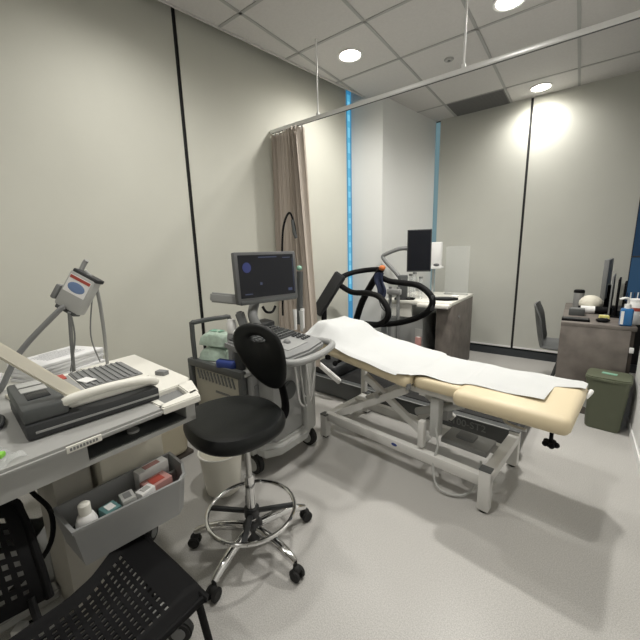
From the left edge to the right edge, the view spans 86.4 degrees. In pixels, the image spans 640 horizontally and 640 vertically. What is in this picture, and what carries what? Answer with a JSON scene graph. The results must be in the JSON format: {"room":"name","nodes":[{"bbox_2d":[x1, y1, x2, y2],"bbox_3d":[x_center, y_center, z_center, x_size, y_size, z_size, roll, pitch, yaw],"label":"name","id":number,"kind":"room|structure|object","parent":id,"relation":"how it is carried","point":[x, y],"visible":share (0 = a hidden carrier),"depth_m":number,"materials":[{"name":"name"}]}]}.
{"room":"medical examination room","nodes":[
{"label":"medical examination room","id":0,"kind":"room"},
{"bbox_2d":[171,7,205,347],"bbox_3d":[-1.515,-0.582,2.159,5.216,3.025,0.100,-12,16,-44],"label":"wall","id":1,"kind":"structure","parent":0,"point":[172,9],"depth_m":2.53,"materials":[{"name":"black"}]},
{"bbox_2d":[0,0,203,379],"bbox_3d":[-1.856,-0.495,1.731,2.497,2.970,0.014,-12,16,-44],"label":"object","id":2,"kind":"structure","parent":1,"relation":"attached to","point":[93,163],"depth_m":2.11,"materials":[{"name":"white paint"}]},
{"bbox_2d":[174,9,347,359],"bbox_3d":[-0.322,-0.833,3.223,1.781,2.970,0.014,-12,16,-44],"label":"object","id":3,"kind":"structure","parent":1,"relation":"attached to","point":[235,92],"depth_m":2.85,"materials":[{"name":"white paint"}]},
{"bbox_2d":[346,90,352,317],"bbox_3d":[0.333,-1.006,3.868,0.099,2.895,0.010,-12,16,-44],"label":"window","id":4,"kind":"structure","parent":1,"relation":"in","point":[348,93],"depth_m":3.80,"materials":[{"name":"blue glass"}]},
{"bbox_2d":[0,351,639,639],"bbox_3d":[0.511,1.017,1.747,4.750,0.060,6.600,7,14,36],"label":"floor","id":5,"kind":"structure","parent":0,"point":[384,553],"depth_m":1.56,"materials":[{"name":"plastic"}]},
{"bbox_2d":[2,373,18,389],"bbox_3d":[-1.430,0.680,1.531,0.390,0.790,0.860,7,14,36],"label":"side table","id":6,"kind":"object","parent":5,"relation":"on","point":[9,381],"visible":0.02,"depth_m":1.50,"materials":[{"name":"white"}]},
{"bbox_2d":[7,346,104,382],"bbox_3d":[-1.242,0.206,1.628,0.230,0.090,0.316,2,12,17],"label":"paper stack","id":7,"kind":"object","parent":6,"relation":"on","point":[58,362],"visible":0.47,"depth_m":1.58,"materials":[{"name":"white paper"}]},
{"bbox_2d":[0,516,55,605],"bbox_3d":[-1.184,0.970,1.394,0.351,0.290,0.340,7,14,36],"label":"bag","id":8,"kind":"object","parent":5,"relation":"on","point":[38,523],"visible":0.12,"depth_m":1.32,"materials":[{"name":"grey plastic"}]},
{"bbox_2d":[10,614,102,636],"bbox_3d":[-0.965,1.093,1.229,0.324,0.072,0.138,-11,14,-38],"label":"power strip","id":9,"kind":"object","parent":5,"relation":"on","point":[21,625],"visible":0.29,"depth_m":1.19,"materials":[{"name":"white"}]},
{"bbox_2d":[0,355,200,639],"bbox_3d":[-0.943,0.711,1.145,0.832,0.852,1.125,7,14,36],"label":"cart","id":10,"kind":"object","parent":5,"relation":"on","point":[95,461],"visible":0.65,"depth_m":1.10,"materials":[{"name":"grey plastic"}]},
{"bbox_2d":[0,414,5,427],"bbox_3d":[-1.008,0.319,0.961,0.221,0.030,0.200,7,14,36],"label":"cables","id":11,"kind":"object","parent":10,"relation":"on","point":[2,417],"visible":1,"depth_m":1.04,"materials":[{"name":"grey plastic"}]},
{"bbox_2d":[0,451,5,458],"bbox_3d":[-0.820,0.338,0.839,0.123,0.039,0.103,1,12,14],"label":"packet","id":12,"kind":"object","parent":10,"relation":"on","point":[2,453],"visible":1,"depth_m":0.84,"materials":[{"name":"green"}]},
{"bbox_2d":[0,270,108,393],"bbox_3d":[-1.066,0.040,1.328,0.216,0.453,0.457,7,14,36],"label":"cable arm","id":13,"kind":"object","parent":10,"relation":"on","point":[71,327],"visible":0.89,"depth_m":1.35,"materials":[{"name":"grey plastic"}]},
{"bbox_2d":[50,259,103,316],"bbox_3d":[-0.954,-0.126,1.343,0.190,0.225,0.084,-4,11,-13],"label":"module","id":14,"kind":"object","parent":13,"relation":"attached to","point":[79,289],"visible":0.98,"depth_m":1.32,"materials":[{"name":"grey plastic"}]},
{"bbox_2d":[0,342,158,440],"bbox_3d":[-0.815,0.143,1.117,0.329,0.309,0.431,8,15,41],"label":"machine","id":15,"kind":"object","parent":10,"relation":"on","point":[49,404],"visible":1,"depth_m":1.04,"materials":[{"name":"grey plastic"}]},
{"bbox_2d":[70,438,97,450],"bbox_3d":[-0.651,0.344,0.942,0.002,0.008,0.067,7,14,37],"label":"print","id":16,"kind":"object","parent":10,"relation":"on","point":[80,444],"depth_m":0.94,"materials":[{"name":"grey plastic"}]},
{"bbox_2d":[75,500,97,528],"bbox_3d":[-0.685,0.606,1.005,0.056,0.156,0.056,7,14,36],"label":"bottle","id":17,"kind":"object","parent":10,"relation":"in","point":[86,515],"visible":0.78,"depth_m":0.98,"materials":[{"name":"white plastic"}]},
{"bbox_2d":[98,500,121,516],"bbox_3d":[-0.641,0.621,1.051,0.050,0.107,0.045,5,13,31],"label":"box","id":18,"kind":"object","parent":10,"relation":"on","point":[111,506],"visible":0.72,"depth_m":1.04,"materials":[{"name":"teal cardboard"}]},
{"bbox_2d":[53,451,185,565],"bbox_3d":[-0.621,0.614,1.133,0.206,0.129,0.379,7,14,36],"label":"storage bin","id":19,"kind":"object","parent":10,"relation":"on","point":[95,539],"depth_m":1.07,"materials":[{"name":"grey plastic"}]},
{"bbox_2d":[118,489,136,506],"bbox_3d":[-0.607,0.608,1.086,0.040,0.117,0.050,-12,15,-43],"label":"box","id":20,"kind":"object","parent":10,"relation":"in","point":[129,496],"visible":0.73,"depth_m":1.07,"materials":[{"name":"grey cardboard"}]},
{"bbox_2d":[135,483,155,499],"bbox_3d":[-0.567,0.602,1.118,0.035,0.114,0.050,4,12,25],"label":"packet","id":21,"kind":"object","parent":10,"relation":"in","point":[148,488],"visible":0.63,"depth_m":1.10,"materials":[{"name":"white cardboard"}]},
{"bbox_2d":[133,456,168,489],"bbox_3d":[-0.609,0.578,1.240,0.040,0.117,0.110,6,13,33],"label":"packet","id":22,"kind":"object","parent":10,"relation":"in","point":[159,464],"visible":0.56,"depth_m":1.22,"materials":[{"name":"white cardboard"}]},
{"bbox_2d":[139,470,172,489],"bbox_3d":[-0.559,0.595,1.175,0.060,0.107,0.085,6,13,33],"label":"box","id":23,"kind":"object","parent":10,"relation":"in","point":[161,479],"visible":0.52,"depth_m":1.16,"materials":[{"name":"red cardboard"}]},
{"bbox_2d":[158,390,183,402],"bbox_3d":[-0.518,0.285,1.248,0.150,0.008,0.180,7,14,36],"label":"tray","id":24,"kind":"object","parent":10,"relation":"on","point":[165,396],"depth_m":1.26,"materials":[{"name":"grey plastic"}]},
{"bbox_2d":[0,498,212,639],"bbox_3d":[-0.686,0.836,0.825,0.554,0.722,0.692,7,14,36],"label":"chair","id":25,"kind":"object","parent":5,"relation":"on","point":[161,574],"visible":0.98,"depth_m":0.90,"materials":[{"name":"black plastic"}]},
{"bbox_2d":[161,425,193,459],"bbox_3d":[-1.091,0.679,2.159,0.231,0.530,0.470,7,14,36],"label":"pedal bin","id":26,"kind":"object","parent":5,"relation":"on","point":[174,440],"visible":0.09,"depth_m":2.22,"materials":[{"name":"beige plastic"}]},
{"bbox_2d":[197,450,241,497],"bbox_3d":[-0.560,0.849,1.952,0.250,0.249,0.250,7,14,36],"label":"waste bin","id":27,"kind":"object","parent":5,"relation":"on","point":[219,473],"visible":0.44,"depth_m":1.86,"materials":[{"name":"white plastic"}]},
{"bbox_2d":[183,323,311,603],"bbox_3d":[-0.342,0.538,1.485,0.558,1.027,0.581,-1,11,4],"label":"stool","id":28,"kind":"object","parent":5,"relation":"on","point":[230,426],"visible":0.97,"depth_m":1.49,"materials":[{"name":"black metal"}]},
{"bbox_2d":[188,212,335,473],"bbox_3d":[-0.356,0.111,2.190,1.052,1.592,0.685,7,14,36],"label":"machine","id":29,"kind":"object","parent":5,"relation":"on","point":[258,277],"visible":0.68,"depth_m":2.11,"materials":[{"name":"grey plastic"}]},
{"bbox_2d":[200,346,228,360],"bbox_3d":[-0.699,0.217,2.340,0.220,0.106,0.130,2,12,19],"label":"pack","id":30,"kind":"object","parent":29,"relation":"on","point":[210,353],"visible":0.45,"depth_m":2.29,"materials":[{"name":"green plastic"}]},
{"bbox_2d":[199,329,227,347],"bbox_3d":[-0.698,0.118,2.325,0.220,0.106,0.130,4,12,26],"label":"pack","id":31,"kind":"object","parent":30,"relation":"on","point":[214,337],"visible":0.84,"depth_m":2.27,"materials":[{"name":"green plastic"}]},
{"bbox_2d":[198,357,251,377],"bbox_3d":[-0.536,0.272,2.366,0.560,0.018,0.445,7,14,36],"label":"basket","id":32,"kind":"object","parent":29,"relation":"attached to","point":[203,364],"depth_m":2.12,"materials":[{"name":"grey plastic"}]},
{"bbox_2d":[216,358,235,368],"bbox_3d":[-0.584,0.277,2.132,0.150,0.064,0.050,4,12,25],"label":"pouch","id":33,"kind":"object","parent":29,"relation":"on","point":[220,363],"visible":0.88,"depth_m":2.11,"materials":[{"name":"blue fabric"}]},
{"bbox_2d":[226,319,236,359],"bbox_3d":[-0.546,0.149,2.139,0.066,0.310,0.066,7,14,36],"label":"bottle","id":34,"kind":"object","parent":29,"relation":"on","point":[231,323],"visible":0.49,"depth_m":2.10,"materials":[{"name":"grey plastic"}]},
{"bbox_2d":[233,330,245,370],"bbox_3d":[-0.499,0.185,2.102,0.066,0.250,0.066,7,14,36],"label":"bottle","id":35,"kind":"object","parent":29,"relation":"on","point":[240,365],"visible":0.23,"depth_m":2.09,"materials":[{"name":"grey plastic"}]},
{"bbox_2d":[231,251,297,304],"bbox_3d":[-0.332,-0.268,2.118,0.158,0.307,0.428,7,14,36],"label":"monitor","id":36,"kind":"object","parent":29,"relation":"on","point":[258,277],"depth_m":2.08,"materials":[{"name":"grey"}]},
{"bbox_2d":[387,287,401,338],"bbox_3d":[0.783,0.123,3.628,0.220,0.950,0.130,7,14,36],"label":"poles","id":37,"kind":"object","parent":5,"relation":"on","point":[390,291],"visible":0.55,"depth_m":3.55,"materials":[{"name":"grey metal"}]},
{"bbox_2d":[415,337,420,345],"bbox_3d":[1.041,0.385,3.629,0.060,0.422,0.030,7,14,36],"label":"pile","id":38,"kind":"object","parent":5,"relation":"on","point":[417,339],"visible":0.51,"depth_m":3.58,"materials":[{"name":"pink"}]},
{"bbox_2d":[315,265,525,451],"bbox_3d":[0.747,0.139,2.953,1.942,1.182,0.777,8,15,40],"label":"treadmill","id":39,"kind":"object","parent":5,"relation":"on","point":[343,380],"visible":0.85,"depth_m":3.07,"materials":[{"name":"grey plastic"}]},
{"bbox_2d":[316,356,357,376],"bbox_3d":[0.226,0.439,3.498,0.280,0.130,0.600,8,15,40],"label":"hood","id":40,"kind":"object","parent":39,"relation":"attached to","point":[343,368],"depth_m":3.31,"materials":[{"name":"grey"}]},
{"bbox_2d":[374,272,390,310],"bbox_3d":[0.610,-0.274,3.353,0.181,0.383,0.052,7,14,36],"label":"pressure cuff","id":41,"kind":"object","parent":39,"relation":"hanging from","point":[378,277],"visible":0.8,"depth_m":3.36,"materials":[{"name":"blue fabric"}]},
{"bbox_2d":[386,291,472,359],"bbox_3d":[1.262,0.127,3.928,0.714,0.800,0.940,7,14,36],"label":"desk","id":42,"kind":"object","parent":5,"relation":"on","point":[447,329],"visible":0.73,"depth_m":3.66,"materials":[{"name":"white wood"}]},
{"bbox_2d":[381,229,431,299],"bbox_3d":[0.898,-0.581,3.620,0.533,0.725,0.151,3,12,23],"label":"monitor","id":43,"kind":"object","parent":42,"relation":"on","point":[418,248],"visible":0.92,"depth_m":3.55,"materials":[{"name":"grey plastic"}]},
{"bbox_2d":[415,328,421,346],"bbox_3d":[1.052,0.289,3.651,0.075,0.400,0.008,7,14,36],"label":"bottle","id":44,"kind":"object","parent":42,"relation":"attached to","point":[418,331],"depth_m":3.62,"materials":[{"name":"grey"}]},
{"bbox_2d":[417,303,450,308],"bbox_3d":[1.230,-0.169,3.543,0.320,0.040,0.400,7,14,36],"label":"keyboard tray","id":45,"kind":"object","parent":42,"relation":"on","point":[424,305],"depth_m":3.36,"materials":[{"name":"white plastic"}]},
{"bbox_2d":[431,242,442,293],"bbox_3d":[1.278,-0.574,3.858,0.190,0.599,0.170,7,14,36],"label":"dispenser","id":46,"kind":"object","parent":42,"relation":"on","point":[437,247],"visible":0.78,"depth_m":3.82,"materials":[{"name":"white plastic"}]},
{"bbox_2d":[435,297,457,300],"bbox_3d":[1.306,-0.226,3.587,0.280,0.020,0.220,3,12,22],"label":"keyboard","id":47,"kind":"object","parent":42,"relation":"on","point":[437,298],"visible":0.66,"depth_m":3.52,"materials":[{"name":"black plastic"}]},
{"bbox_2d":[444,293,467,294],"bbox_3d":[1.571,-0.567,3.910,0.260,0.550,0.060,7,14,36],"label":"sheet","id":48,"kind":"object","parent":42,"relation":"on","point":[444,293],"visible":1,"depth_m":3.94,"materials":[{"name":"white paper"}]},
{"bbox_2d":[318,344,593,512],"bbox_3d":[0.647,0.501,2.160,1.630,0.784,0.594,9,15,43],"label":"couch","id":49,"kind":"object","parent":5,"relation":"on","point":[558,413],"visible":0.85,"depth_m":1.91,"materials":[{"name":"beige leather"}]},
{"bbox_2d":[305,316,587,407],"bbox_3d":[0.642,0.244,2.123,1.590,0.350,0.569,9,15,43],"label":"paper sheet","id":50,"kind":"object","parent":49,"relation":"on","point":[355,338],"visible":0.95,"depth_m":2.08,"materials":[{"name":"white paper"}]},
{"bbox_2d":[534,301,558,375],"bbox_3d":[2.207,0.260,3.122,0.475,0.806,0.420,7,14,36],"label":"shell chair","id":51,"kind":"object","parent":5,"relation":"on","point":[545,342],"visible":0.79,"depth_m":3.20,"materials":[{"name":"grey plastic"}]},
{"bbox_2d":[555,303,637,413],"bbox_3d":[2.446,0.295,3.093,0.450,0.730,1.172,7,14,36],"label":"office desk","id":52,"kind":"object","parent":5,"relation":"on","point":[583,346],"visible":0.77,"depth_m":2.62,"materials":[{"name":"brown wood"}]},
{"bbox_2d":[562,316,589,321],"bbox_3d":[2.057,-0.008,2.744,0.180,0.019,0.100,7,14,36],"label":"keyboard","id":53,"kind":"object","parent":52,"relation":"on","point":[580,319],"visible":1,"depth_m":2.72,"materials":[{"name":"black plastic"}]},
{"bbox_2d":[569,307,584,315],"bbox_3d":[2.228,-0.075,2.957,0.110,0.058,0.100,7,14,36],"label":"box","id":54,"kind":"object","parent":52,"relation":"on","point":[576,311],"visible":1,"depth_m":2.92,"materials":[{"name":"grey"}]},
{"bbox_2d":[572,289,584,306],"bbox_3d":[2.463,-0.200,3.248,0.086,0.178,0.086,7,14,36],"label":"travel mug","id":55,"kind":"object","parent":52,"relation":"on","point":[578,293],"visible":0.77,"depth_m":3.22,"materials":[{"name":"grey plastic"}]},
{"bbox_2d":[579,295,602,306],"bbox_3d":[2.446,-0.152,3.080,0.176,0.147,0.152,7,14,36],"label":"bag","id":56,"kind":"object","parent":52,"relation":"on","point":[589,300],"visible":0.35,"depth_m":3.03,"materials":[{"name":"beige"}]},
{"bbox_2d":[578,305,611,313],"bbox_3d":[2.401,-0.088,2.987,0.230,0.065,0.065,7,14,36],"label":"roll","id":57,"kind":"object","parent":52,"relation":"on","point":[588,309],"visible":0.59,"depth_m":2.96,"materials":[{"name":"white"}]},
{"bbox_2d":[596,318,609,322],"bbox_3d":[2.193,0.000,2.642,0.090,0.039,0.060,7,14,36],"label":"mouse","id":58,"kind":"object","parent":52,"relation":"on","point":[603,320],"visible":1,"depth_m":2.63,"materials":[{"name":"black plastic"}]},
{"bbox_2d":[599,315,609,318],"bbox_3d":[2.313,-0.025,2.776,0.060,0.026,0.060,5,13,31],"label":"sticky pad","id":59,"kind":"object","parent":52,"relation":"on","point":[600,316],"visible":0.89,"depth_m":2.76,"materials":[{"name":"yellow paper"}]},
{"bbox_2d":[600,258,614,309],"bbox_3d":[2.688,-0.337,3.185,0.180,0.460,0.480,9,15,43],"label":"screen","id":60,"kind":"object","parent":52,"relation":"on","point":[605,291],"visible":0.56,"depth_m":3.04,"materials":[{"name":"grey plastic"}]},
{"bbox_2d":[604,273,627,317],"bbox_3d":[2.520,-0.212,2.884,0.140,0.340,0.340,9,15,42],"label":"rack","id":61,"kind":"object","parent":52,"relation":"on","point":[614,313],"visible":0.77,"depth_m":2.80,"materials":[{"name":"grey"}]},
{"bbox_2d":[619,297,633,325],"bbox_3d":[2.242,-0.064,2.501,0.089,0.213,0.058,7,14,36],"label":"bottle","id":62,"kind":"object","parent":52,"relation":"on","point":[626,313],"visible":1,"depth_m":2.48,"materials":[{"name":"blue plastic"}]},
{"bbox_2d":[622,292,638,307],"bbox_3d":[2.432,-0.106,2.667,0.095,0.221,0.100,7,14,36],"label":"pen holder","id":63,"kind":"object","parent":52,"relation":"on","point":[627,292],"visible":0.26,"depth_m":2.65,"materials":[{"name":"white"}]},
{"bbox_2d":[630,298,639,324],"bbox_3d":[2.369,-0.064,2.558,0.106,0.185,0.106,7,14,36],"label":"tub","id":64,"kind":"object","parent":52,"relation":"on","point":[635,302],"visible":0.56,"depth_m":2.52,"materials":[{"name":"white plastic"}]},
{"bbox_2d":[584,368,633,432],"bbox_3d":[2.097,0.588,2.502,0.258,0.402,0.243,9,15,43],"label":"bin","id":65,"kind":"object","parent":5,"relation":"on","point":[605,408],"visible":0.98,"depth_m":2.43,"materials":[{"name":"green plastic"}]},
{"bbox_2d":[351,92,435,334],"bbox_3d":[0.875,-1.074,4.315,0.710,3.025,1.322,7,14,36],"label":"wall column","id":66,"kind":"structure","parent":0,"point":[393,144],"depth_m":3.87,"materials":[{"name":"white paint"}]},
{"bbox_2d":[165,0,639,121],"bbox_3d":[0.509,-1.872,1.117,4.556,0.060,6.600,7,14,36],"label":"ceiling","id":67,"kind":"structure","parent":0,"point":[415,25],"depth_m":2.62,"materials":[{"name":"tile"}]},
{"bbox_2d":[157,0,364,97],"bbox_3d":[-1.380,-1.957,1.740,5.206,0.112,0.012,-12,16,-44],"label":"trim","id":68,"kind":"structure","parent":67,"relation":"attached to","point":[162,1],"depth_m":2.56,"materials":[{"name":"painted metal"}]},
{"bbox_2d":[338,48,361,62],"bbox_3d":[0.246,-2.159,2.786,0.202,0.009,0.202,7,14,36],"label":"recessed light","id":69,"kind":"object","parent":67,"relation":"in","point":[349,55],"visible":1,"depth_m":2.78,"materials":[{"name":"white"}]},
{"bbox_2d":[218,0,639,116],"bbox_3d":[0.485,-1.838,1.111,4.381,0.005,6.350,7,14,36],"label":"trim","id":70,"kind":"structure","parent":67,"relation":"attached to","point":[476,28],"depth_m":2.61,"materials":[{"name":"grey metal"}]},
{"bbox_2d":[444,57,453,62],"bbox_3d":[1.092,-2.199,2.886,0.080,0.016,0.080,7,14,36],"label":"smoke detector","id":71,"kind":"object","parent":67,"relation":"attached to","point":[448,59],"visible":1,"depth_m":2.87,"materials":[{"name":"grey plastic"}]},
{"bbox_2d":[270,0,639,133],"bbox_3d":[1.134,-1.704,1.766,3.915,0.554,0.022,7,14,36],"label":"rail","id":72,"kind":"object","parent":67,"relation":"hanging from","point":[632,16],"visible":0.97,"depth_m":1.99,"materials":[{"name":"silver metal"}]},
{"bbox_2d":[271,124,320,366],"bbox_3d":[-0.213,-0.596,3.030,0.468,2.045,0.127,6,13,33],"label":"curtain","id":73,"kind":"object","parent":72,"relation":"hanging from","point":[290,176],"visible":0.62,"depth_m":2.96,"materials":[{"name":"beige fabric"}]},
{"bbox_2d":[447,89,509,115],"bbox_3d":[1.758,-2.395,3.783,0.566,0.014,0.426,7,14,36],"label":"ceiling vent","id":74,"kind":"object","parent":67,"relation":"in","point":[497,98],"visible":1,"depth_m":3.76,"materials":[{"name":"grey metal"}]},
{"bbox_2d":[493,0,525,11],"bbox_3d":[1.235,-2.074,2.218,0.202,0.009,0.202,7,14,36],"label":"recessed light","id":75,"kind":"object","parent":67,"relation":"in","point":[498,5],"visible":1,"depth_m":2.25,"materials":[{"name":"white plastic"}]},
{"bbox_2d":[529,83,552,92],"bbox_3d":[2.228,-2.343,3.439,0.202,0.009,0.202,7,14,36],"label":"recessed light","id":76,"kind":"object","parent":67,"relation":"in","point":[541,87],"visible":1,"depth_m":3.44,"materials":[{"name":"white"}]},
{"bbox_2d":[436,98,639,364],"bbox_3d":[2.633,-0.956,3.808,3.950,2.895,0.100,7,14,36],"label":"wall","id":77,"kind":"structure","parent":0,"point":[634,360],"depth_m":3.85,"materials":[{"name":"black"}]},
{"bbox_2d":[430,122,440,289],"bbox_3d":[1.523,-1.111,4.541,0.075,2.775,0.007,7,14,36],"label":"window","id":78,"kind":"structure","parent":77,"relation":"in","point":[438,125],"depth_m":4.41,"materials":[{"name":"blue"}]},
{"bbox_2d":[434,97,531,346],"bbox_3d":[1.927,-1.073,4.224,0.965,2.787,0.014,7,14,36],"label":"wall panel","id":79,"kind":"object","parent":77,"relation":"attached to","point":[483,155],"visible":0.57,"depth_m":4.15,"materials":[{"name":"white paint"}]},
{"bbox_2d":[470,344,636,373],"bbox_3d":[2.883,0.464,3.841,3.320,0.085,0.035,7,14,36],"label":"baseboard","id":80,"kind":"structure","parent":77,"relation":"attached to","point":[473,347],"depth_m":4.16,"materials":[{"name":"grey"}]},
{"bbox_2d":[513,71,639,352],"bbox_3d":[2.721,-0.980,3.640,0.965,2.787,0.014,7,14,36],"label":"wall panel","id":81,"kind":"object","parent":77,"relation":"attached to","point":[582,199],"visible":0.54,"depth_m":3.57,"materials":[{"name":"white paint"}]},
{"bbox_2d":[625,205,639,300],"bbox_3d":[3.627,-1.140,2.926,1.290,2.045,0.017,7,14,36],"label":"window","id":82,"kind":"structure","parent":77,"relation":"in","point":[633,286],"depth_m":3.42,"materials":[{"name":"blue glass"}]},
{"bbox_2d":[629,351,639,454],"bbox_3d":[0.830,-0.211,0.292,0.120,2.895,4.920,7,14,36],"label":"wall","id":83,"kind":"structure","parent":0,"point":[634,415],"depth_m":2.33,"materials":[{"name":"white paint"}]},
{"bbox_2d":[626,417,639,475],"bbox_3d":[0.816,1.173,0.605,0.008,0.060,4.920,7,14,36],"label":"baseboard","id":84,"kind":"structure","parent":83,"relation":"attached to","point":[629,428],"depth_m":2.22,"materials":[{"name":"white paint"}]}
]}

